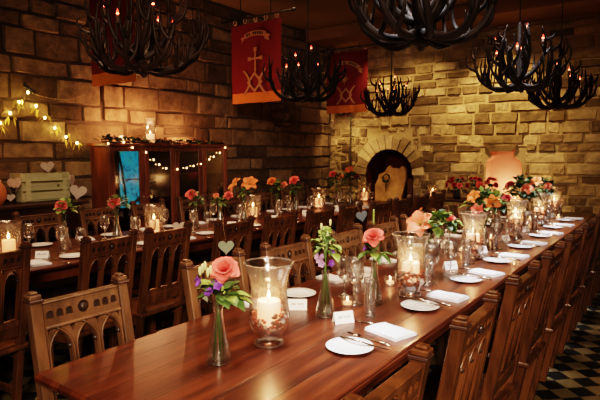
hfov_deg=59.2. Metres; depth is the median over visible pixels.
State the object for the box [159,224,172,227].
plate
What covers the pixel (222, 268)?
bouquet
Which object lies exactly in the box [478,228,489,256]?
wine glass
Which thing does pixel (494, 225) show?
place card
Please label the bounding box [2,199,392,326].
dining table
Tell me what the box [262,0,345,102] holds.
antler chandelier
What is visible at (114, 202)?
bouquet
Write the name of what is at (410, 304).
plate
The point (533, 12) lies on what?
ceiling
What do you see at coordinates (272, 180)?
bouquet
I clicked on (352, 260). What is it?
tumbler
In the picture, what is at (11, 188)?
ribbon bow
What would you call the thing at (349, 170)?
bouquet
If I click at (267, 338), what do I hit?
hurricane vase
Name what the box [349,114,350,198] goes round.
conduit
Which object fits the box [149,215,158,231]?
pillar candle
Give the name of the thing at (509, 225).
potpourri
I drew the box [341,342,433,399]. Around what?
chair
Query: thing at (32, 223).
wine glass
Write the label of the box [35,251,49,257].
place card
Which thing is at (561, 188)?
hurricane vase
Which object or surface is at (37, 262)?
napkin
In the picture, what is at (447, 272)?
wine glass
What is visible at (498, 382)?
chair
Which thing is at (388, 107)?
antler chandelier
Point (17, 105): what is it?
fairy lights
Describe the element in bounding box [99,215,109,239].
wine glass
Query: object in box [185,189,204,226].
bouquet
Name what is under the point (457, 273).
table knife
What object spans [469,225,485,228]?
napkin
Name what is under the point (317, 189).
chair
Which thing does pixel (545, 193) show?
hurricane vase
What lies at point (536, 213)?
potpourri
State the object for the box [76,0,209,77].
antler chandelier
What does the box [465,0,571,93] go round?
antler chandelier
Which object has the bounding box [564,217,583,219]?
napkin
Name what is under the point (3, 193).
pumpkin
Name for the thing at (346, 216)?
chair
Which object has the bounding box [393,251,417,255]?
plate
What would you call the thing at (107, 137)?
leaf garland
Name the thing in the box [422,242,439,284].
wine glass
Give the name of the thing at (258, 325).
potpourri
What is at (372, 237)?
bouquet
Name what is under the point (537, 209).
pillar candle
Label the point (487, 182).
bouquet
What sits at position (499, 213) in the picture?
chair
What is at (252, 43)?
banner
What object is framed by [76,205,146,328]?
chair
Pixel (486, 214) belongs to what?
hurricane vase
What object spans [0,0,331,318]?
wall
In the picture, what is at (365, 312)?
tumbler
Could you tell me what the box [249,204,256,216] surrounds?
pillar candle
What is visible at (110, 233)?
plate
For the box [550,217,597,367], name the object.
chair
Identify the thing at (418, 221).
bouquet
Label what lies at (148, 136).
pillar candle
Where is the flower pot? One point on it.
(457, 193)
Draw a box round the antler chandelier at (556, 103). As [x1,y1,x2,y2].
[523,0,597,109]
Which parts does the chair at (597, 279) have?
leg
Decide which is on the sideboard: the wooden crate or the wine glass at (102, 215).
the wooden crate
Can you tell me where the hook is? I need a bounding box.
[23,83,35,94]
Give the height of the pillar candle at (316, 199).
0.155 m
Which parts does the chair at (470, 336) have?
leg, rail, leg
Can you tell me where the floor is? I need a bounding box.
[0,242,599,399]
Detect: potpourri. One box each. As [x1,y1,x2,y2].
[250,305,286,334]
[396,268,424,286]
[463,238,483,251]
[506,221,523,231]
[532,211,545,219]
[547,203,560,211]
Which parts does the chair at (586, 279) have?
seat, leg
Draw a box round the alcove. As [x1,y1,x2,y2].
[366,149,412,216]
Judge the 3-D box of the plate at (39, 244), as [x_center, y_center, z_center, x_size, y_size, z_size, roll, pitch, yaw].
[-1.914,0.332,3.890,0.170,0.014,0.170,4,6,36]
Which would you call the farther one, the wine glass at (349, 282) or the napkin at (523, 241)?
the napkin at (523, 241)
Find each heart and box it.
[7,172,21,192]
[7,194,14,201]
[40,162,53,172]
[68,171,74,185]
[70,176,86,199]
[172,222,184,228]
[218,222,233,253]
[356,208,366,221]
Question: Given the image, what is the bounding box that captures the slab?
[375,165,406,223]
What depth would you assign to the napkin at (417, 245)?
3.83 m
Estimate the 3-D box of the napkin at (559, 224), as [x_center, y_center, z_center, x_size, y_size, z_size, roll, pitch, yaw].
[2.484,0.231,4.981,0.164,0.016,0.117,5,7,42]
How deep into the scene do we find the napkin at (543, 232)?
4.45 m
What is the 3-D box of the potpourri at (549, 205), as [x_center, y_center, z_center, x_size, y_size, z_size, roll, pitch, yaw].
[2.763,0.080,5.746,0.137,0.086,0.141,-2,6,-23]
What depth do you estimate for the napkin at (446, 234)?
4.30 m
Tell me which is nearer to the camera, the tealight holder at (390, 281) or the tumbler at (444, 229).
the tealight holder at (390, 281)
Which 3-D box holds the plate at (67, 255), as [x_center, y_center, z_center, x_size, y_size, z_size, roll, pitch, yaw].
[-1.496,0.369,3.480,0.170,0.014,0.170,4,6,36]
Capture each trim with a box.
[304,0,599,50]
[485,145,517,151]
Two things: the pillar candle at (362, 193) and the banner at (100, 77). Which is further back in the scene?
the pillar candle at (362, 193)
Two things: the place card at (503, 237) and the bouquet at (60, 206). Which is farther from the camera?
the place card at (503, 237)
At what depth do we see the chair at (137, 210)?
4.99 m
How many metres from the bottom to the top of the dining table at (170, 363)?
0.760 m
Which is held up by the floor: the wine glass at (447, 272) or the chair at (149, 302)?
the chair at (149, 302)
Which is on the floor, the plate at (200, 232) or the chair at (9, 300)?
the chair at (9, 300)
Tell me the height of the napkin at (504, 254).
0.016 m
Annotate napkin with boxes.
[30,259,51,266]
[75,236,94,240]
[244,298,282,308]
[316,274,350,283]
[364,322,416,341]
[369,256,398,263]
[412,243,436,248]
[427,290,469,302]
[445,233,464,237]
[468,268,504,277]
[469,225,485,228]
[498,252,529,258]
[520,240,547,245]
[539,231,563,234]
[553,223,574,226]
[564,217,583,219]
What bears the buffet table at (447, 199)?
on the floor
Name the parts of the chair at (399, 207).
leg, rail, leg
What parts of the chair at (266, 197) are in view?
leg, rail, leg, seat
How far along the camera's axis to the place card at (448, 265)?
3.12 m
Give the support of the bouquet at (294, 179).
in the bud vase
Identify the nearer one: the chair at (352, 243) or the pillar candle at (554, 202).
the chair at (352, 243)
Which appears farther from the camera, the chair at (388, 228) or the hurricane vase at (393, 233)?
the chair at (388, 228)
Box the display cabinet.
[87,143,228,294]
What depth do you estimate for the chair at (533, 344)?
2.55 m
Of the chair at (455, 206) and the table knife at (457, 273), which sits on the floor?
the chair at (455, 206)
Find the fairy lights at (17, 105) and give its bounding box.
[0,91,82,149]
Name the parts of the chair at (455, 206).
leg, rail, leg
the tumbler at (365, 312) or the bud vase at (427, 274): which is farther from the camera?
the bud vase at (427, 274)
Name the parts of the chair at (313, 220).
leg, seat, rail, leg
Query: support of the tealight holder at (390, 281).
on the dining table at (170, 363)
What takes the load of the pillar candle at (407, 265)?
in the hurricane vase at (393, 233)
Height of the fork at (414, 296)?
0.014 m
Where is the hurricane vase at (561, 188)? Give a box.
[547,188,563,215]
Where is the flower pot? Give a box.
[453,190,460,198]
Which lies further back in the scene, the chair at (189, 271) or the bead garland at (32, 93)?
the bead garland at (32, 93)
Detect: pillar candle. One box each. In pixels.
[2,233,15,251]
[146,131,154,142]
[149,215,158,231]
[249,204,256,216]
[257,290,280,326]
[315,195,321,206]
[361,189,366,199]
[402,255,419,281]
[466,229,479,247]
[510,213,520,228]
[534,205,543,217]
[550,198,557,208]
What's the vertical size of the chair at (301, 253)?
0.999 m
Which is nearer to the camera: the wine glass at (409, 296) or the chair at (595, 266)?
the wine glass at (409, 296)
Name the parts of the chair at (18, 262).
rail, rail, seat, leg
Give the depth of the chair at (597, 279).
4.97 m
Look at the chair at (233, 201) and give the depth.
5.92 m
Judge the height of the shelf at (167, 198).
0.015 m
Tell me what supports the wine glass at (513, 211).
on the dining table at (170, 363)
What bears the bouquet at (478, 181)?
in the flower pot
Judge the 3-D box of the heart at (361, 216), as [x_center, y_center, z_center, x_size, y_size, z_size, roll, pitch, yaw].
[0.523,0.114,4.577,0.108,0.158,0.047,-2,6,-23]
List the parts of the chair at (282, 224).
leg, seat, rail, leg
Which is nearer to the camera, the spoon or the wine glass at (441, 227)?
the spoon
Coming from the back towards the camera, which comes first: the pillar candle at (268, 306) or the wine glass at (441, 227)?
the wine glass at (441, 227)
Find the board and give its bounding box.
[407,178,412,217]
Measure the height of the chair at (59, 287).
0.999 m
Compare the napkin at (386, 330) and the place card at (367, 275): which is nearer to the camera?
the napkin at (386, 330)
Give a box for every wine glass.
[22,223,34,250]
[55,225,67,253]
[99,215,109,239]
[336,256,352,297]
[344,257,363,306]
[393,240,406,273]
[398,258,412,297]
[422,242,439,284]
[432,227,444,255]
[444,241,457,273]
[461,229,476,264]
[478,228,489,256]
[490,219,503,249]
[502,219,512,243]
[512,211,523,237]
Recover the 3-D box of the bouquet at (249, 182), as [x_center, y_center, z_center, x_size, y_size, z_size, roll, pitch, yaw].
[-0.573,-0.020,5.307,0.302,0.435,0.204,-1,5,-6]
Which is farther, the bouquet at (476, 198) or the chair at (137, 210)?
the chair at (137, 210)
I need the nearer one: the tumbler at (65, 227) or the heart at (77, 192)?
the tumbler at (65, 227)
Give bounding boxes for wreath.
[381,172,389,190]
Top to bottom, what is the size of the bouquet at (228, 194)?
0.304 m
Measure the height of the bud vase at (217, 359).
0.197 m
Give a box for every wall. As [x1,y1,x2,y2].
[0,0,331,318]
[329,17,599,250]
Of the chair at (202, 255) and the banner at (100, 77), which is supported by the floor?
the chair at (202, 255)
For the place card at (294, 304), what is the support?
on the dining table at (170, 363)
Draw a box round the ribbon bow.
[10,187,17,193]
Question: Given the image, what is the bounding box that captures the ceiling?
[210,0,489,30]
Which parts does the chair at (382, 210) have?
seat, leg, rail, leg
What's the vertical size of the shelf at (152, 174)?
0.015 m
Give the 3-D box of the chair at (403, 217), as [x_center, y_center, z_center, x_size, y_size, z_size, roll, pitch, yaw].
[1.005,0.599,3.911,0.430,0.999,0.385,4,6,35]
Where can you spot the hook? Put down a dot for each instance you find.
(25, 85)
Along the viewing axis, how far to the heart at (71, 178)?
4.64 m
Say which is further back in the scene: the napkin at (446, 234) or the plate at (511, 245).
the napkin at (446, 234)
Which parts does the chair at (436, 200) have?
leg, rail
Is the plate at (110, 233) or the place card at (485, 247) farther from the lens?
the plate at (110, 233)
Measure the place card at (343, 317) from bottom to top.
0.045 m
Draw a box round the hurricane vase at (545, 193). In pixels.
[530,193,549,225]
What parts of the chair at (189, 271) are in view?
leg, rail, leg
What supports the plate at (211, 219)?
on the dining table at (56, 270)
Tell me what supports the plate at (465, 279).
on the dining table at (170, 363)
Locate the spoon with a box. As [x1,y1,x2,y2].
[354,320,375,323]
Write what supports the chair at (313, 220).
on the floor
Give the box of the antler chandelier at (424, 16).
[347,0,496,51]
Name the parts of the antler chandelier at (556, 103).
hanging rod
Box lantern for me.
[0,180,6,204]
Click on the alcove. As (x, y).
(382, 159)
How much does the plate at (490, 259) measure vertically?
0.014 m
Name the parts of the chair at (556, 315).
seat, leg, rail, leg, rail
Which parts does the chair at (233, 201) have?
leg, rail, leg, seat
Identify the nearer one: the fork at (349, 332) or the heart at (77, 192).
the fork at (349, 332)
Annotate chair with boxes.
[0,241,32,399]
[4,294,14,362]
[11,209,90,343]
[22,272,134,399]
[52,228,138,399]
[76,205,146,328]
[109,221,192,347]
[129,198,191,297]
[176,194,232,263]
[179,247,249,320]
[181,215,255,323]
[216,191,260,272]
[232,210,298,305]
[250,189,287,253]
[259,234,366,398]
[279,186,320,252]
[289,205,335,284]
[304,184,343,255]
[304,201,362,280]
[328,223,390,382]
[341,198,392,268]
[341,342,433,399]
[367,216,445,374]
[386,195,411,251]
[400,210,468,343]
[403,192,429,247]
[423,260,542,399]
[427,189,445,238]
[429,205,482,315]
[436,289,501,399]
[452,201,497,313]
[477,201,524,276]
[483,241,566,399]
[493,227,584,399]
[495,193,527,271]
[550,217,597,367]
[566,212,599,342]
[578,237,599,321]
[588,262,599,305]
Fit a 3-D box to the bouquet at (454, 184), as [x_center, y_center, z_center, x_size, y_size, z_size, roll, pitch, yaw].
[2.125,-0.183,7.181,0.276,0.275,0.255,0,5,2]
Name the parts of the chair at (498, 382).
seat, leg, rail, leg, rail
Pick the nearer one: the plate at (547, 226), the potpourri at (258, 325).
the potpourri at (258, 325)
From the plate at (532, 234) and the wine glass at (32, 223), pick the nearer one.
the wine glass at (32, 223)
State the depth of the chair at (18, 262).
2.69 m
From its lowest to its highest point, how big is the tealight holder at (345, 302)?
0.048 m
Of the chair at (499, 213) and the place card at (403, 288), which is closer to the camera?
the place card at (403, 288)
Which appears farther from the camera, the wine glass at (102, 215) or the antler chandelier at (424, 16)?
the wine glass at (102, 215)
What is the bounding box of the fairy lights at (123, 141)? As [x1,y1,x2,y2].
[107,141,225,169]
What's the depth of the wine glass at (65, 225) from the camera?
3.60 m
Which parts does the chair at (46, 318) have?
leg, rail, leg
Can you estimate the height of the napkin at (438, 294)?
0.016 m
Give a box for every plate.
[32,242,52,246]
[59,253,79,257]
[100,232,120,235]
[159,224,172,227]
[196,231,213,234]
[206,218,222,220]
[281,288,315,297]
[326,337,373,354]
[346,266,373,272]
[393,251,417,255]
[401,299,439,310]
[430,239,450,243]
[449,275,481,282]
[483,257,511,262]
[508,244,532,248]
[529,233,550,237]
[544,225,562,228]
[557,218,573,220]
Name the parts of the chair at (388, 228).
leg, rail, leg, leg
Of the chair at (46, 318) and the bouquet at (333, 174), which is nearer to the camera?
the chair at (46, 318)
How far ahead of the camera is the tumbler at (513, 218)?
4.19 m
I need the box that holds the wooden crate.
[9,172,69,202]
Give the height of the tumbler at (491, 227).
0.163 m
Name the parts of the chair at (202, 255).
leg, rail, leg, leg, seat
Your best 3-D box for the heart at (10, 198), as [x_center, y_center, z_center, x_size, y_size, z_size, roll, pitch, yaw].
[-2.336,-0.015,4.261,0.070,0.063,0.008,-3,6,-28]
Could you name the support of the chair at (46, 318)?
on the floor
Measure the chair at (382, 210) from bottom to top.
0.999 m
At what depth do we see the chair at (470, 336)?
1.57 m
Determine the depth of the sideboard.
4.32 m
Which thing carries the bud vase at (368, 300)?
on the dining table at (170, 363)
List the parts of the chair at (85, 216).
leg, rail, seat, leg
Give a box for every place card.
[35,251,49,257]
[288,299,306,309]
[332,310,353,324]
[356,273,372,281]
[398,284,415,290]
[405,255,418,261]
[440,242,452,247]
[442,261,457,269]
[475,246,487,253]
[491,223,498,228]
[500,235,509,240]
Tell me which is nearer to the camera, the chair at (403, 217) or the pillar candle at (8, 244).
the pillar candle at (8, 244)
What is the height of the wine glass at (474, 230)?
0.211 m
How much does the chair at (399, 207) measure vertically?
0.999 m
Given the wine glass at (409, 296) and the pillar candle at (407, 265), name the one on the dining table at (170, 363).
the wine glass at (409, 296)
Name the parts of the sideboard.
drawer, drawer, leg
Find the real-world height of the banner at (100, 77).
1.130 m
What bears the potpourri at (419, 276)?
in the hurricane vase at (393, 233)
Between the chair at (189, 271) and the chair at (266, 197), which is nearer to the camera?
the chair at (189, 271)
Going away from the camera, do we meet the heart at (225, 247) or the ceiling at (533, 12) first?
the heart at (225, 247)
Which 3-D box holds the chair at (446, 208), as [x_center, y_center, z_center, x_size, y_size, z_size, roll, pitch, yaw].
[1.321,0.561,4.328,0.430,0.999,0.385,3,6,33]
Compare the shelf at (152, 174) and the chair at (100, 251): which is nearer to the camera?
the chair at (100, 251)
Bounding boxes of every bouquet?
[52,197,79,246]
[106,194,130,237]
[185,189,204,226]
[193,256,252,359]
[211,191,232,219]
[228,176,257,218]
[267,177,286,214]
[287,176,303,209]
[310,219,343,313]
[327,171,347,204]
[342,167,360,200]
[358,209,393,301]
[406,207,462,274]
[445,176,465,192]
[459,186,511,245]
[464,177,483,190]
[482,177,498,190]
[503,174,542,219]
[529,176,559,207]
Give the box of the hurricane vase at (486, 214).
[459,211,487,259]
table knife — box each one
[340,336,388,349]
[411,298,449,307]
[457,273,488,279]
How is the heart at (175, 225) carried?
on the dining table at (56, 270)
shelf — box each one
[115,171,221,177]
[150,194,221,202]
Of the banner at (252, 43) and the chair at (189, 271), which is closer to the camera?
the chair at (189, 271)
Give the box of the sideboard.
[0,198,88,277]
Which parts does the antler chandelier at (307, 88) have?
hanging rod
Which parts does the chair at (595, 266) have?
leg, seat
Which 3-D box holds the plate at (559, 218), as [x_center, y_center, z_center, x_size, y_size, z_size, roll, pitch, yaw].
[2.670,0.203,5.308,0.170,0.014,0.170,4,6,36]
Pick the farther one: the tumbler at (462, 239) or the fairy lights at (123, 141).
the fairy lights at (123, 141)
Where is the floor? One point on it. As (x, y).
(575, 373)
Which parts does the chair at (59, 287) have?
leg, rail, leg, leg, seat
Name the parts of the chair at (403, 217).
leg, leg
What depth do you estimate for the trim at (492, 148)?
7.07 m
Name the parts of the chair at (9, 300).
seat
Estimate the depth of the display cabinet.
5.58 m
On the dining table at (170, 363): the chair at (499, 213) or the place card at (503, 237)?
the place card at (503, 237)
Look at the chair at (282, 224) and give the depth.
4.00 m
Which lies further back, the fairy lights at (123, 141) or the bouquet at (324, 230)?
the fairy lights at (123, 141)
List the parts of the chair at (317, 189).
leg, rail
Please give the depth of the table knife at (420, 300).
2.38 m
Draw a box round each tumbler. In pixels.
[60,227,68,250]
[351,260,361,292]
[364,277,376,317]
[422,254,432,286]
[442,229,449,253]
[462,239,471,266]
[491,227,499,250]
[513,218,520,238]
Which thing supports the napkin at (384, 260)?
on the dining table at (170, 363)
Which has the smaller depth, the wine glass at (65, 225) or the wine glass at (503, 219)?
the wine glass at (65, 225)
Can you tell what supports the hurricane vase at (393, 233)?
on the dining table at (170, 363)
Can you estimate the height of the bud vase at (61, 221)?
0.197 m
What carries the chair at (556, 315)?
on the floor
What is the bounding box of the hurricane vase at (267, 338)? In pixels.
[243,257,293,349]
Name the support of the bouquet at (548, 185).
in the bud vase
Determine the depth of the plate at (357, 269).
3.07 m
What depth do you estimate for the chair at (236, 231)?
3.66 m
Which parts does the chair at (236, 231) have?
leg, leg, rail, leg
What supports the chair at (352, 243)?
on the floor
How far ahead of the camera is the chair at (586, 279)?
3.98 m
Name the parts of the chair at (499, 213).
leg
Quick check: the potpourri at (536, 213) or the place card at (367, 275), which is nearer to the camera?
the place card at (367, 275)
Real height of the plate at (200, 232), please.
0.014 m
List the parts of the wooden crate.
panel, board, panel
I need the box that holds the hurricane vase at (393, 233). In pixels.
[392,231,430,297]
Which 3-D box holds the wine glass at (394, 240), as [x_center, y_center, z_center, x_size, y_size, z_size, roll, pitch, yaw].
[0.571,0.322,3.019,0.081,0.189,0.080,4,6,36]
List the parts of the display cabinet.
panel, door, stained glass panel, cornice, panel, door, door, panel, door, panel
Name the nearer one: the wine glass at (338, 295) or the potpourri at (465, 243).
the wine glass at (338, 295)
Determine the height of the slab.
1.245 m
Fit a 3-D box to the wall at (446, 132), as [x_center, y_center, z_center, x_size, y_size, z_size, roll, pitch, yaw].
[3.454,-0.740,6.574,7.345,3.216,0.070,4,6,36]
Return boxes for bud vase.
[59,221,71,249]
[206,303,231,366]
[315,269,334,318]
[365,260,382,304]
[419,241,433,277]
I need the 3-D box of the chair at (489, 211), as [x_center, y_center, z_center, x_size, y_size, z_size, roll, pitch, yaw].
[1.971,0.483,5.186,0.430,0.999,0.385,3,6,34]
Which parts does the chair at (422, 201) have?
leg, rail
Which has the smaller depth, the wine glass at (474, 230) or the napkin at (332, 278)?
the napkin at (332, 278)
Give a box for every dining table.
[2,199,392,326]
[34,209,595,399]
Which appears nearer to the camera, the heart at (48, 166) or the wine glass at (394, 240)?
the wine glass at (394, 240)
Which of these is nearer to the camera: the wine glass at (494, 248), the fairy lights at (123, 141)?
the wine glass at (494, 248)
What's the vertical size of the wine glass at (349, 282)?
0.211 m
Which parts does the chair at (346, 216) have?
seat, leg, rail, leg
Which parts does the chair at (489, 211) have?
leg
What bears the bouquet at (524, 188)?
in the bud vase
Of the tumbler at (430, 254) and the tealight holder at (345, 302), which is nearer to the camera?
the tealight holder at (345, 302)
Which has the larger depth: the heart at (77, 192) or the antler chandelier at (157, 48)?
the heart at (77, 192)
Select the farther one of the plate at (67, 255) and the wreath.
the wreath
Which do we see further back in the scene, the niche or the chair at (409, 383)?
the niche
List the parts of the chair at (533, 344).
seat, leg, rail, leg, rail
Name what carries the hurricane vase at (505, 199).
on the dining table at (170, 363)
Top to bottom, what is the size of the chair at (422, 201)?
0.999 m
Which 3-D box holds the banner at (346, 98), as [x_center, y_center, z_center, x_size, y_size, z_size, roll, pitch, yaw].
[0.735,-1.919,8.101,1.073,1.145,0.051,4,6,36]
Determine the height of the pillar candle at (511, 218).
0.126 m
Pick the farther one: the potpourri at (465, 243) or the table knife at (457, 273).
the potpourri at (465, 243)
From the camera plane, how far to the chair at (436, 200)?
6.24 m
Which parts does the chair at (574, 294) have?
seat, rail, leg, rail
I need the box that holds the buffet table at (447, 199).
[428,196,509,232]
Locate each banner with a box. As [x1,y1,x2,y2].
[89,0,135,86]
[222,0,295,103]
[321,42,375,113]
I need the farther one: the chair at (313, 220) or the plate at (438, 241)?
the chair at (313, 220)
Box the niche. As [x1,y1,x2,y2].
[485,149,521,200]
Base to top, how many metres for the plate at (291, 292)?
0.014 m
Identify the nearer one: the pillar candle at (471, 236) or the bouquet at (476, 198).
the pillar candle at (471, 236)
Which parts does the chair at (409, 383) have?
rail, leg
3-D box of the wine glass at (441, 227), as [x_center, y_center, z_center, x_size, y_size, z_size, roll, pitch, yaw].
[0.921,0.277,3.517,0.081,0.189,0.080,4,6,36]
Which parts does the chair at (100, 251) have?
leg, leg, seat, rail, leg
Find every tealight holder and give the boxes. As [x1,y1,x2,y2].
[340,295,354,307]
[384,277,395,285]
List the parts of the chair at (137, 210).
leg, rail, seat, leg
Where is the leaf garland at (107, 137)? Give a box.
[94,134,224,144]
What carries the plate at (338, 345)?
on the dining table at (170, 363)
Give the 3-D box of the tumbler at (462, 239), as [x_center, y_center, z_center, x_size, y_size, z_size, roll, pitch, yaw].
[1.010,0.319,3.205,0.056,0.163,0.056,4,6,36]
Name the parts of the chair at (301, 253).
leg, rail, leg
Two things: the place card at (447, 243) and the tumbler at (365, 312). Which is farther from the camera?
the place card at (447, 243)
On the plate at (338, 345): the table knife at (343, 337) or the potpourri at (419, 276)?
the table knife at (343, 337)
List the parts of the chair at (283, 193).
leg, rail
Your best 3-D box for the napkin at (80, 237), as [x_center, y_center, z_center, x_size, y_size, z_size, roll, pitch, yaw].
[-1.703,0.304,4.181,0.117,0.016,0.164,-4,6,-35]
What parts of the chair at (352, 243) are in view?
leg, rail, leg, leg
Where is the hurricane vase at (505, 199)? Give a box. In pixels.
[504,199,527,237]
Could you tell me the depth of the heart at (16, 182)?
4.31 m
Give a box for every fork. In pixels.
[347,331,391,346]
[414,296,451,306]
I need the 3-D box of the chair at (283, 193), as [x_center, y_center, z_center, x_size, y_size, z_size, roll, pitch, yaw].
[0.007,0.339,6.773,0.430,0.999,0.385,4,6,35]
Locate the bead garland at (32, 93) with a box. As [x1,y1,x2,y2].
[32,93,83,99]
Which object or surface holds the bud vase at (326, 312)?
on the dining table at (170, 363)
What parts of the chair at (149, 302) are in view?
leg, leg, leg, seat, rail, rail, leg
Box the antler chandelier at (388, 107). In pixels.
[360,14,419,115]
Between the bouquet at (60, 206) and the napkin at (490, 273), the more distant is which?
the bouquet at (60, 206)
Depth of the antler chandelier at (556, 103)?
5.47 m

